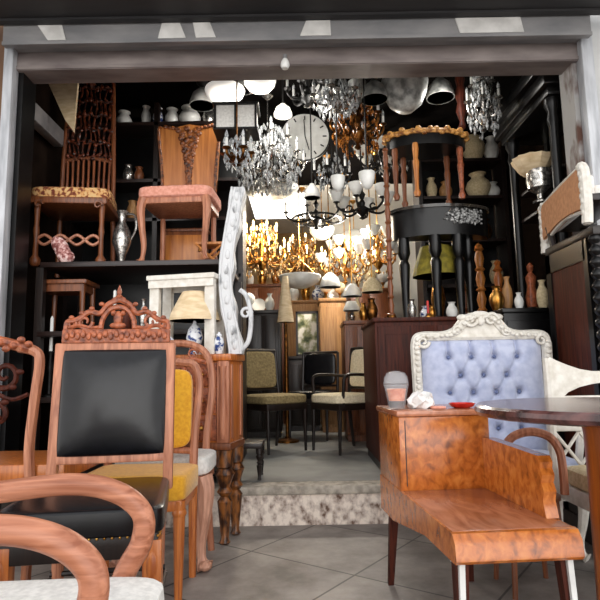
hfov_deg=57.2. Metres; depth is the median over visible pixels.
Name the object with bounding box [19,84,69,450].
wall
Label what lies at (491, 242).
shelf
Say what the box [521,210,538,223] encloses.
shelf
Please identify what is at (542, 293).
vase
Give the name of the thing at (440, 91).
pendant lamp
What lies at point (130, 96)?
ceiling
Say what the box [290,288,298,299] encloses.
vase
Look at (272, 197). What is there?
pendant lamp
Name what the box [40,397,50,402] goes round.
shelf
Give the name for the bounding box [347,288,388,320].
tall cabinet
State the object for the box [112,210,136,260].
silver ewer
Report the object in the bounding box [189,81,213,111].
pendant lamp
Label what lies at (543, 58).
trim
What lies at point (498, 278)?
bed post
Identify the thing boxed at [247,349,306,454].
dining chair
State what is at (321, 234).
pendant lamp
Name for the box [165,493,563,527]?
step
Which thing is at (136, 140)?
upper cabinet
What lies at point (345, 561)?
floor
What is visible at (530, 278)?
figurine
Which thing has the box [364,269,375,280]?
globe lamp
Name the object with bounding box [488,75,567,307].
display cabinet
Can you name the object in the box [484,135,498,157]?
vase
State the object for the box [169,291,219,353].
table lamp
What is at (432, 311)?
vase
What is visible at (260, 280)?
vase
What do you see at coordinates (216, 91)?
pendant lamp
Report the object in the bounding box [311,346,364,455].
dining chair
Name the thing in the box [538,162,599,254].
settee
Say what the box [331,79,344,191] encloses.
pendant lamp
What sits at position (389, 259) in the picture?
turned post
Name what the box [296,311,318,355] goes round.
framed picture
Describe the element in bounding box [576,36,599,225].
trim
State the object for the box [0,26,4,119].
wall
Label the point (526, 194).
shelf
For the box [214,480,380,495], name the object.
trim
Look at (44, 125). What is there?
trim
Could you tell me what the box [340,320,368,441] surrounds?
dresser
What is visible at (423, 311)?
vase
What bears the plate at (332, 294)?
on the wardrobe at (331, 314)
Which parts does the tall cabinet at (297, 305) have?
door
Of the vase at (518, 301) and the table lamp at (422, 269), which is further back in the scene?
the table lamp at (422, 269)
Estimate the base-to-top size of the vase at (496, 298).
0.160 m
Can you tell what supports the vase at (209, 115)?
on the upper cabinet at (136, 140)
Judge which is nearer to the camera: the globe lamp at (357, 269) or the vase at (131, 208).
the vase at (131, 208)
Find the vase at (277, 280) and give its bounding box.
[272,269,279,283]
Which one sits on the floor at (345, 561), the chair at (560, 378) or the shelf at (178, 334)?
the chair at (560, 378)
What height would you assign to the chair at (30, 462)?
1.104 m
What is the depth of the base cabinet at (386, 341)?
3.92 m
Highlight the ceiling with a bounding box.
[77,76,521,233]
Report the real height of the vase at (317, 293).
0.260 m
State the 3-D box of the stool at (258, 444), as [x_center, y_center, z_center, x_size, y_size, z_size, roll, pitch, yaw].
[-0.345,1.065,3.674,0.209,0.235,0.226,-1,-7,0]
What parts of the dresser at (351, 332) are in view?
door, door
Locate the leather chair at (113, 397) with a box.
[0,285,175,589]
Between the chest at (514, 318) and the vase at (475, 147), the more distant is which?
the vase at (475, 147)
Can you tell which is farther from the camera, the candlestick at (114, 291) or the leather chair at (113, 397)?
the candlestick at (114, 291)
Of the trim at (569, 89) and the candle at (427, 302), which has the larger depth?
the candle at (427, 302)
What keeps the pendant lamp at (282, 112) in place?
hanging from the ceiling
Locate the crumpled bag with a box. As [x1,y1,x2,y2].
[407,391,434,408]
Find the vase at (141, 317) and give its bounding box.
[138,299,148,325]
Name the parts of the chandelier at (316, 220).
arm, arm, arm, stem, arm, arm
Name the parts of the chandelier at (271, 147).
arm, arm, arm, arm, stem, arm, arm, arm, arm, arm, arm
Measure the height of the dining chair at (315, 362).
0.918 m
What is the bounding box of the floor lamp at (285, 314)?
[278,276,298,443]
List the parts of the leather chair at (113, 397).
leg, leg, seat frame, seat, frame, backrest, nailhead trim, leg, leg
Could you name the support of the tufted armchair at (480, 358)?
on the floor at (345, 561)
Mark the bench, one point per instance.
(479, 498)
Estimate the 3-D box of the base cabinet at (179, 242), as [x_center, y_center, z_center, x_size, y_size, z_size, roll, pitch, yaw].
[-0.912,-0.371,4.387,0.370,0.385,0.151,-1,-7,0]
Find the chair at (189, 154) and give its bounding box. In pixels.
[136,123,220,260]
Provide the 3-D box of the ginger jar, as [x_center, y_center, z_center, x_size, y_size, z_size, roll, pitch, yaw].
[-0.465,0.246,3.156,0.060,0.127,0.058,-1,-7,0]
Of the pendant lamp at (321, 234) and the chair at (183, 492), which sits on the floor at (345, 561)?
the chair at (183, 492)
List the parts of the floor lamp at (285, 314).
lamp shade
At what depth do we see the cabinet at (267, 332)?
5.98 m
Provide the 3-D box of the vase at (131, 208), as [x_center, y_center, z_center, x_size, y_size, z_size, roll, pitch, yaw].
[-1.478,-0.782,4.846,0.100,0.180,0.098,-1,-7,0]
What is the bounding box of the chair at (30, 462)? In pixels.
[0,336,100,579]
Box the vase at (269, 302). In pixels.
[265,293,274,309]
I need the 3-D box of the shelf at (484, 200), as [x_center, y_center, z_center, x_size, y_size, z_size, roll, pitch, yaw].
[1.674,-1.038,5.770,0.811,0.030,0.280,-1,-7,0]
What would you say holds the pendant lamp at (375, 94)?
hanging from the ceiling
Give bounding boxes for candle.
[49,316,53,350]
[426,301,428,312]
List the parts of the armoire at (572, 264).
cornice, panel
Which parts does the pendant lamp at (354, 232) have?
lamp shade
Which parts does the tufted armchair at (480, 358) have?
frame, backrest, seat, arm, leg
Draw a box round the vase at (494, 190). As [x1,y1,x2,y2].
[488,181,500,194]
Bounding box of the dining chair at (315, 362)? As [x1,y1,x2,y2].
[289,351,338,440]
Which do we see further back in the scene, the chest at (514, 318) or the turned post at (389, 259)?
the turned post at (389, 259)
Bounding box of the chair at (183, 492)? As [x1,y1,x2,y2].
[87,358,203,599]
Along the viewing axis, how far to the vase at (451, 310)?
4.14 m
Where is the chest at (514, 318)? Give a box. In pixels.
[493,307,557,432]
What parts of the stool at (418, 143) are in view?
leg, leg, leg, seat, leg, leg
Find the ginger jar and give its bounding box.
[214,332,223,353]
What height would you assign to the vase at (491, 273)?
0.250 m
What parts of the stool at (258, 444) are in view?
seat, leg, leg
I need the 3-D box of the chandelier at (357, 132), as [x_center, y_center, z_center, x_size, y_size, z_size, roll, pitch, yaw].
[0.481,-1.544,4.649,0.512,0.628,0.498,-1,-7,0]
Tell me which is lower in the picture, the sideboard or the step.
the step
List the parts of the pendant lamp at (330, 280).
rod, lamp shade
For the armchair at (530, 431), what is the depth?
2.28 m
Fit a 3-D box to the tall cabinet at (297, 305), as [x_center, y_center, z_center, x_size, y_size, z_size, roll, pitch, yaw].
[0.288,0.929,8.792,1.004,1.811,0.522,-1,-7,0]
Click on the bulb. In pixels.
(284, 64)
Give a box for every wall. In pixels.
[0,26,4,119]
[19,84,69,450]
[246,233,332,299]
[491,133,571,306]
[590,15,599,118]
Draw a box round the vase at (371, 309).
[366,298,377,319]
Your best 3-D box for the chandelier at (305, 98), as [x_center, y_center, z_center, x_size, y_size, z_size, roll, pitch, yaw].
[0.056,-1.712,4.450,0.379,0.332,0.369,-1,-7,0]
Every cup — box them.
[387,388,405,407]
[526,167,552,204]
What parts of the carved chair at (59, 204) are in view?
leg, leg, seat, seat frame, frame, leg, leg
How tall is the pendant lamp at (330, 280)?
1.520 m
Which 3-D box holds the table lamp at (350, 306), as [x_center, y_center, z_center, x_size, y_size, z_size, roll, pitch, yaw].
[0.543,0.125,5.782,0.182,0.220,0.179,-1,-7,0]
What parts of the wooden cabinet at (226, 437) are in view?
drawer, drawer, drawer, leg, leg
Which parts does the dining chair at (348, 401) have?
leg, arm, seat, seat frame, leg, leg, arm, frame, backrest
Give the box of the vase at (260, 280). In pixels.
[257,270,266,283]
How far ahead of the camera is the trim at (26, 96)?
3.46 m
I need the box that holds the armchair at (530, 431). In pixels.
[494,427,568,599]
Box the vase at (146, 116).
[141,105,150,121]
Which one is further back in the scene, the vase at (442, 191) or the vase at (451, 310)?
the vase at (442, 191)
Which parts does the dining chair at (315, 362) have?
leg, seat, backrest, frame, leg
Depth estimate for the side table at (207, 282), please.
3.23 m
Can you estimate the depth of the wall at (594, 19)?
3.56 m
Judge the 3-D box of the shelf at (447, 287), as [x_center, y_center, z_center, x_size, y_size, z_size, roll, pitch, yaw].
[1.690,-0.126,5.650,0.811,0.030,0.280,-1,-7,0]
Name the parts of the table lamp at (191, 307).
lamp shade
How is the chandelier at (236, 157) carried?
hanging from the ceiling
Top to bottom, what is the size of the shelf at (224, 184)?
0.030 m
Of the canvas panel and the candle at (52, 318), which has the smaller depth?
the candle at (52, 318)
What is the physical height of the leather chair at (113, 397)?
1.282 m
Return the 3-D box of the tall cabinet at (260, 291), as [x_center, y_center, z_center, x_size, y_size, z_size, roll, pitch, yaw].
[-0.564,0.759,7.808,0.767,1.921,0.522,-1,-7,0]
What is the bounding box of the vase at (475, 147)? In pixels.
[463,134,484,157]
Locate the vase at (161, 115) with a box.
[153,108,163,121]
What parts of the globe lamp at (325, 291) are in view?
globe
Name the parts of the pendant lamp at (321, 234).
lamp shade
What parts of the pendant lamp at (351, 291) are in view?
rod, lamp shade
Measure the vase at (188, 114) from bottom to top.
0.170 m
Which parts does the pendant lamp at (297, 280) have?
rod, lamp shade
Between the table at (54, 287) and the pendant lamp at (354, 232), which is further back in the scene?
the pendant lamp at (354, 232)
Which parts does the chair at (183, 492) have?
seat, frame, leg, seat frame, backrest, leg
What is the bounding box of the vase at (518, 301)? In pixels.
[514,292,523,307]
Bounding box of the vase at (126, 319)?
[122,304,131,328]
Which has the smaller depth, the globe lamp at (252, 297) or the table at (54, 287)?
the table at (54, 287)
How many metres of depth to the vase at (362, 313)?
5.74 m
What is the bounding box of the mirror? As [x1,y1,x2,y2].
[218,186,253,353]
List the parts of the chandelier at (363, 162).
lamp shade, lamp shade, arm, lamp shade, arm, stem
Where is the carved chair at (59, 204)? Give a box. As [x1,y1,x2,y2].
[29,83,118,277]
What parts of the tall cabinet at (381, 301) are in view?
door, door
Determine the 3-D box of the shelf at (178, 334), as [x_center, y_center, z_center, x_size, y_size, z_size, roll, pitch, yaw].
[-1.111,0.264,4.002,1.250,0.035,0.760,-1,-7,0]
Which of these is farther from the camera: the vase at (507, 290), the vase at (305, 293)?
the vase at (305, 293)
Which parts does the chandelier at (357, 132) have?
arm, arm, stem, arm, arm, arm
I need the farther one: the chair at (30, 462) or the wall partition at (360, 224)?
the wall partition at (360, 224)
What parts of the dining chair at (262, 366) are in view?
backrest, frame, leg, seat, seat frame, leg, leg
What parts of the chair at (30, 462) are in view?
leg, frame, seat frame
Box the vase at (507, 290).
[502,276,512,307]
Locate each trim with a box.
[0,48,18,415]
[0,73,35,509]
[2,15,592,52]
[16,43,578,83]
[34,102,63,146]
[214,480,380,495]
[559,63,590,235]
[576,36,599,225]
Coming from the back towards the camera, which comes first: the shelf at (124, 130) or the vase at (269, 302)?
the vase at (269, 302)
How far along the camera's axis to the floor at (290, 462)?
4.25 m
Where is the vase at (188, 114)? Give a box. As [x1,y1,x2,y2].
[179,104,200,120]
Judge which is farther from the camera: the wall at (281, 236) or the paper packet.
the wall at (281, 236)
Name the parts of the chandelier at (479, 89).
arm, arm, arm, arm, stem, arm, arm, arm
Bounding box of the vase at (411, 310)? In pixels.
[407,299,416,316]
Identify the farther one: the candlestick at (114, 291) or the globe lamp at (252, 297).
the globe lamp at (252, 297)
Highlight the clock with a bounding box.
[280,114,329,161]
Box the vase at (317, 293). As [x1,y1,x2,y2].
[312,285,323,299]
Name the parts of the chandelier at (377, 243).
lamp shade, lamp shade, arm, lamp shade, arm, lamp shade, arm, rod, stem, arm, arm, lamp shade, lamp shade, arm, lamp shade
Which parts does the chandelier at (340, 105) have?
arm, arm, arm, stem, arm, arm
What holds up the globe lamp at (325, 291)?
on the wardrobe at (331, 314)
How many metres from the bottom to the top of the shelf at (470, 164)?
0.030 m
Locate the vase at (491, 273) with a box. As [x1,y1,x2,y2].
[489,260,503,283]
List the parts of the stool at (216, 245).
seat, leg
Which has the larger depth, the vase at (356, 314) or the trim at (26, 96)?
the vase at (356, 314)
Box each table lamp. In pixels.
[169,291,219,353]
[343,301,359,320]
[413,244,454,315]
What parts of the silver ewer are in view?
handle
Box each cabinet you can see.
[61,102,246,458]
[165,228,209,259]
[175,353,244,544]
[246,284,284,423]
[246,310,282,437]
[287,300,320,416]
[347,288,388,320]
[361,316,456,469]
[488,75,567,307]
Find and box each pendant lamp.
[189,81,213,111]
[205,81,244,101]
[238,80,250,94]
[244,80,275,94]
[246,177,298,200]
[274,80,291,119]
[279,161,320,288]
[304,86,319,200]
[309,174,333,240]
[314,79,325,101]
[320,154,340,288]
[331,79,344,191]
[336,200,372,250]
[343,134,361,297]
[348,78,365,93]
[358,78,374,189]
[361,78,387,105]
[362,124,382,293]
[381,77,427,114]
[426,77,454,104]
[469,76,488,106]
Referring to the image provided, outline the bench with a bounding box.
[376,404,584,599]
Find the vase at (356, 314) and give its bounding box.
[354,297,360,319]
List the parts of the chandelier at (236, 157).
arm, stem, rod, arm, arm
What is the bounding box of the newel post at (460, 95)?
[455,77,466,130]
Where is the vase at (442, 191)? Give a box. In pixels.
[439,181,452,195]
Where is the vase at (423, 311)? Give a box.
[419,306,429,316]
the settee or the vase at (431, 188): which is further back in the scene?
the vase at (431, 188)
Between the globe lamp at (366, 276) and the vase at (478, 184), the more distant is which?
the globe lamp at (366, 276)
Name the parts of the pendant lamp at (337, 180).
rod, lamp shade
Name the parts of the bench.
leg, leg, leg, rail, seat, rail, panel, leg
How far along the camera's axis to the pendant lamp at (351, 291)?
5.47 m
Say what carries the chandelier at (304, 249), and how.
hanging from the ceiling
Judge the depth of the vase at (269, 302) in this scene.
6.16 m
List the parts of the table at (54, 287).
leg, leg, leg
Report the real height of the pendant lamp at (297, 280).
1.540 m
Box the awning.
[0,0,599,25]
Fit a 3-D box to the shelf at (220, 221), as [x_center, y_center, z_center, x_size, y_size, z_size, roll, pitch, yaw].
[-1.252,-0.677,4.872,1.480,0.030,0.280,-1,-7,0]
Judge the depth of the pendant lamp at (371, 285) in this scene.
5.22 m
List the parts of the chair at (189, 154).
leg, leg, seat, seat frame, backrest, leg, leg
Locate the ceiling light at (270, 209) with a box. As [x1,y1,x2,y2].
[247,189,307,218]
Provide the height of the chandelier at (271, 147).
0.901 m
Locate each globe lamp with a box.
[248,293,254,303]
[320,288,330,297]
[334,282,345,297]
[352,267,363,287]
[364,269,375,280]
[377,271,387,287]
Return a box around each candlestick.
[43,316,53,396]
[111,290,116,328]
[425,301,431,316]
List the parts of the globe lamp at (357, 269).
globe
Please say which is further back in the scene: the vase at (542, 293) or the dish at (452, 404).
the vase at (542, 293)
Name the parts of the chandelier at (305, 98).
arm, arm, arm, stem, arm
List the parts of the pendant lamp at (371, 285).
rod, lamp shade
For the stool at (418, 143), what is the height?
0.562 m
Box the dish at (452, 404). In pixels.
[448,402,474,407]
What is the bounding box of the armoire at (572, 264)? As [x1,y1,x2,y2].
[545,225,599,544]
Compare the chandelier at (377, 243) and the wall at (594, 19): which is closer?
the wall at (594, 19)
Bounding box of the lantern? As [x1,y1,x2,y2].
[212,101,259,141]
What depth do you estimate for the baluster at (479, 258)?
5.04 m
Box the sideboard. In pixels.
[288,356,320,430]
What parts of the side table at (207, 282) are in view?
leg, leg, leg, leg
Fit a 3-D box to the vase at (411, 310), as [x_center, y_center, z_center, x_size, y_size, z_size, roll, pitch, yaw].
[0.839,0.071,4.124,0.070,0.150,0.069,-1,-7,0]
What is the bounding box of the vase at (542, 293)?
[536,280,547,307]
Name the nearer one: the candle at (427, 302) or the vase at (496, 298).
the vase at (496, 298)
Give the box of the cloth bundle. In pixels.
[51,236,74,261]
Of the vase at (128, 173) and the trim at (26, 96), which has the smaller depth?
the trim at (26, 96)
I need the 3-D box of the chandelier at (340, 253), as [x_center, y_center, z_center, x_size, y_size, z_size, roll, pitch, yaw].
[0.542,-0.869,6.769,0.738,1.418,0.722,-1,-7,0]
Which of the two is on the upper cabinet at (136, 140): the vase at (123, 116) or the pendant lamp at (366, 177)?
the vase at (123, 116)
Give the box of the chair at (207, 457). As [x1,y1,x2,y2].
[109,340,216,571]
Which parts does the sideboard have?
door, door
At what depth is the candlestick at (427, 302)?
3.98 m
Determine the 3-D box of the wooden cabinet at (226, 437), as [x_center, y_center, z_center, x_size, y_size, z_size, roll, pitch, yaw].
[-0.643,0.838,3.195,0.608,1.030,0.291,-3,-8,12]
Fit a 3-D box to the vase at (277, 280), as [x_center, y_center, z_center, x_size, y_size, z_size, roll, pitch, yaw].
[-0.346,-0.321,7.909,0.120,0.240,0.118,-1,-7,0]
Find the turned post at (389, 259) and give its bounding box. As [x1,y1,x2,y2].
[382,148,396,317]
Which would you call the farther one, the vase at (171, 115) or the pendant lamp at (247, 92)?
the vase at (171, 115)
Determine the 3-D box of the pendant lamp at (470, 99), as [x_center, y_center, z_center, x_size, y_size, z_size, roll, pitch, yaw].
[1.485,-1.765,4.595,0.163,0.239,0.163,-1,-7,0]
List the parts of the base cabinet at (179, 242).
door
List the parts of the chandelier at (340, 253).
lamp shade, lamp shade, lamp shade, arm, lamp shade, lamp shade, arm, stem, lamp shade, lamp shade, arm, lamp shade, arm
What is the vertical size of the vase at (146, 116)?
0.190 m
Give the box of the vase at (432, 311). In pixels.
[429,305,435,316]
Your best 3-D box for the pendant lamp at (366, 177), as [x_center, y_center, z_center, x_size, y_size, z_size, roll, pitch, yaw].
[0.491,-1.368,4.162,0.124,1.103,0.124,-5,-8,28]
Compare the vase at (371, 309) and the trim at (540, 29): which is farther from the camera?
the vase at (371, 309)
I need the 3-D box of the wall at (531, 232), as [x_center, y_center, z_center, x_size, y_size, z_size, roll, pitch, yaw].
[2.249,-0.056,6.608,0.100,3.130,6.100,-1,-7,0]
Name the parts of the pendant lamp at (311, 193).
rod, lamp shade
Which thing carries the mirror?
on the wooden cabinet at (226, 437)
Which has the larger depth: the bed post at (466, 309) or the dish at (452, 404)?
the bed post at (466, 309)
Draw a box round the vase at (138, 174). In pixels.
[134,166,143,178]
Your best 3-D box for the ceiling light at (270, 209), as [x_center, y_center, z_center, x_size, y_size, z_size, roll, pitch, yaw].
[-0.304,-1.377,7.997,0.840,0.062,1.240,-1,-7,0]
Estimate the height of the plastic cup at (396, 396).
0.159 m
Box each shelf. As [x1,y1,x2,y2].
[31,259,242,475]
[37,329,203,340]
[40,259,238,284]
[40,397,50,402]
[70,177,238,192]
[70,216,225,230]
[76,121,213,139]
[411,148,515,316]
[421,157,500,170]
[423,195,502,205]
[425,238,505,247]
[427,283,503,291]
[520,163,566,198]
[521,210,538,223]
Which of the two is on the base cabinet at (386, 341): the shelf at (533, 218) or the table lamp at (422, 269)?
the table lamp at (422, 269)
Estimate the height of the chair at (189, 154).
1.221 m
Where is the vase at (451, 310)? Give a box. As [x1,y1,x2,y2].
[446,302,457,315]
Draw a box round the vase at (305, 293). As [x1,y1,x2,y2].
[301,287,310,299]
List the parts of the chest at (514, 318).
drawer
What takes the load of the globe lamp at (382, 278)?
on the tall cabinet at (381, 301)
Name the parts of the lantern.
lamp shade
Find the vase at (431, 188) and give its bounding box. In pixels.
[426,177,436,195]
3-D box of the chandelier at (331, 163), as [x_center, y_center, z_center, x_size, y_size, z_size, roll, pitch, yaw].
[0.283,-1.381,4.971,0.382,0.862,0.371,-1,-7,0]
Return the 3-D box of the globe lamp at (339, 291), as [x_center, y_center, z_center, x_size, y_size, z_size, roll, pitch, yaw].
[0.485,-0.108,6.689,0.140,0.224,0.138,-1,-7,0]
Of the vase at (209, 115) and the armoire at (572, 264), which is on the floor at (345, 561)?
the armoire at (572, 264)
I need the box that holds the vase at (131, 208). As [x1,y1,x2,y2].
[127,200,136,217]
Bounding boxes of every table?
[46,279,99,330]
[146,272,225,353]
[390,203,488,316]
[474,397,599,599]
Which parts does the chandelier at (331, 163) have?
arm, arm, stem, rod, arm, arm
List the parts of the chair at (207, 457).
leg, seat, frame, leg, seat frame, leg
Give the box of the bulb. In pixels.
[280,54,289,69]
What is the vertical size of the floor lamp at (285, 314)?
1.676 m
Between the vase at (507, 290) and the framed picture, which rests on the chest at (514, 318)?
the vase at (507, 290)
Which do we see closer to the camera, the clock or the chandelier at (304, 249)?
the clock
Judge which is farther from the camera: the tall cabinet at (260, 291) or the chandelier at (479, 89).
the tall cabinet at (260, 291)
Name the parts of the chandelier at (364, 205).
lamp shade, lamp shade, arm, arm, lamp shade, arm, stem, lamp shade, arm, arm, lamp shade, lamp shade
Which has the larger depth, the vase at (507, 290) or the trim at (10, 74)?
the vase at (507, 290)
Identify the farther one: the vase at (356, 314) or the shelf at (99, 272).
the vase at (356, 314)
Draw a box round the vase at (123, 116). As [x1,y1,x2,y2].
[116,110,131,121]
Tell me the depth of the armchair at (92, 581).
1.20 m
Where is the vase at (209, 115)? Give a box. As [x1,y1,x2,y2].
[202,110,213,120]
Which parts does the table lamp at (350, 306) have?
lamp shade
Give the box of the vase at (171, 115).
[165,107,178,120]
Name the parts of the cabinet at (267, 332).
door, door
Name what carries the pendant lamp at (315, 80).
hanging from the ceiling
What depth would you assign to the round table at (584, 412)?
1.77 m
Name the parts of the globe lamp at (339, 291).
globe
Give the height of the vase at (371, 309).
0.170 m
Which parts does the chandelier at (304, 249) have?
arm, arm, arm, rod, stem, arm, arm, arm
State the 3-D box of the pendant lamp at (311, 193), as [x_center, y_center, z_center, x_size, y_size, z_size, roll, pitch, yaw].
[0.094,-1.349,4.715,0.141,0.983,0.141,-1,-7,0]
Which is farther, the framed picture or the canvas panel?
the framed picture
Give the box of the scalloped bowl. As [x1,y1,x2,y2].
[511,151,550,176]
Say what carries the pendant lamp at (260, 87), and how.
hanging from the ceiling
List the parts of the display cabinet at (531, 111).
cornice, post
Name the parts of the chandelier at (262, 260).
arm, arm, arm, stem, arm, arm, arm, arm, arm, arm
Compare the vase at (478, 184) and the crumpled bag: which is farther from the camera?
the vase at (478, 184)
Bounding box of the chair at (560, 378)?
[542,357,599,520]
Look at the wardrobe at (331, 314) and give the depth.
6.40 m
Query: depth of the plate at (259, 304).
6.31 m
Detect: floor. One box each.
[14,521,596,599]
[213,417,380,482]
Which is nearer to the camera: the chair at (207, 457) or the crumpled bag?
the crumpled bag
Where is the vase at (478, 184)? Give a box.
[466,171,490,194]
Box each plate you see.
[252,299,264,309]
[327,289,338,297]
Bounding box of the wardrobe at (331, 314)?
[317,298,345,432]
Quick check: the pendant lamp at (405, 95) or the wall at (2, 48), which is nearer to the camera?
the wall at (2, 48)
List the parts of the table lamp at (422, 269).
lamp shade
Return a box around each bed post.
[463,258,467,313]
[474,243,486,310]
[492,260,503,307]
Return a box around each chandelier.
[220,81,254,173]
[230,93,306,198]
[246,175,290,278]
[278,187,325,273]
[283,79,329,107]
[283,165,347,229]
[310,78,360,122]
[312,100,352,191]
[315,173,369,284]
[327,93,386,158]
[328,145,393,219]
[353,130,409,176]
[353,150,397,275]
[463,76,502,140]
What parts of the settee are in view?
leg, backrest, seat frame, seat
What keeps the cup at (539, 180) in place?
on the display cabinet at (531, 111)
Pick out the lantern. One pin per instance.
(248, 111)
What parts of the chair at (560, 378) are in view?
leg, seat frame, seat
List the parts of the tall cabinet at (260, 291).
door, door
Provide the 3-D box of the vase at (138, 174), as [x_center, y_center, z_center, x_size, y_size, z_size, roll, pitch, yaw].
[-1.430,-1.110,4.889,0.090,0.140,0.089,-1,-7,0]
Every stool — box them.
[194,241,221,258]
[243,439,264,479]
[382,125,469,206]
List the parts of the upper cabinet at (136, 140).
panel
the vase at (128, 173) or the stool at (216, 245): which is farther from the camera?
the vase at (128, 173)
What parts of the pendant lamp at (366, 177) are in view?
rod, lamp shade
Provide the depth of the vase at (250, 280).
7.87 m
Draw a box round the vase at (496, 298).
[489,286,504,310]
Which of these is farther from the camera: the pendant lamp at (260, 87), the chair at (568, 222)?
the pendant lamp at (260, 87)
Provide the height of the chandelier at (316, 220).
0.893 m
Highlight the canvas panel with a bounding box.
[49,83,78,132]
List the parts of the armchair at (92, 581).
arm, seat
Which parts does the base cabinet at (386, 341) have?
door, door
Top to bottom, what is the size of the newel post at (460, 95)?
0.520 m
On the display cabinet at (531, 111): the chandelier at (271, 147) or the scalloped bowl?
the scalloped bowl
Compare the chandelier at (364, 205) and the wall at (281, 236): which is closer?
the chandelier at (364, 205)
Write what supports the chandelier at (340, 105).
hanging from the ceiling
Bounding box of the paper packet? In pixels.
[430,406,445,408]
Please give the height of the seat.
0.035 m
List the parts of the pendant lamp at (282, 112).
rod, lamp shade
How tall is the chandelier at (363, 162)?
0.498 m
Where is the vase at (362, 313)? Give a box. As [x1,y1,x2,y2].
[359,303,367,319]
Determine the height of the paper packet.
0.012 m
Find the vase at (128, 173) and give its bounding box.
[122,164,133,178]
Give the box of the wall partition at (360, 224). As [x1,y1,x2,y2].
[332,212,417,320]
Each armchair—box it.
[0,473,163,599]
[410,311,590,562]
[494,427,568,599]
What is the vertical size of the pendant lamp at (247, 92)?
0.162 m
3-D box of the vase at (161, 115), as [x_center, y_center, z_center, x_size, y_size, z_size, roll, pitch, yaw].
[-1.279,-1.643,4.958,0.100,0.170,0.098,-1,-7,0]
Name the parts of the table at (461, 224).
leg, leg, leg, leg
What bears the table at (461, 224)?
on the base cabinet at (386, 341)
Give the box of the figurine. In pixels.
[525,263,538,307]
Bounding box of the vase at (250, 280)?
[246,271,253,283]
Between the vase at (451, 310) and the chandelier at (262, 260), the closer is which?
the vase at (451, 310)

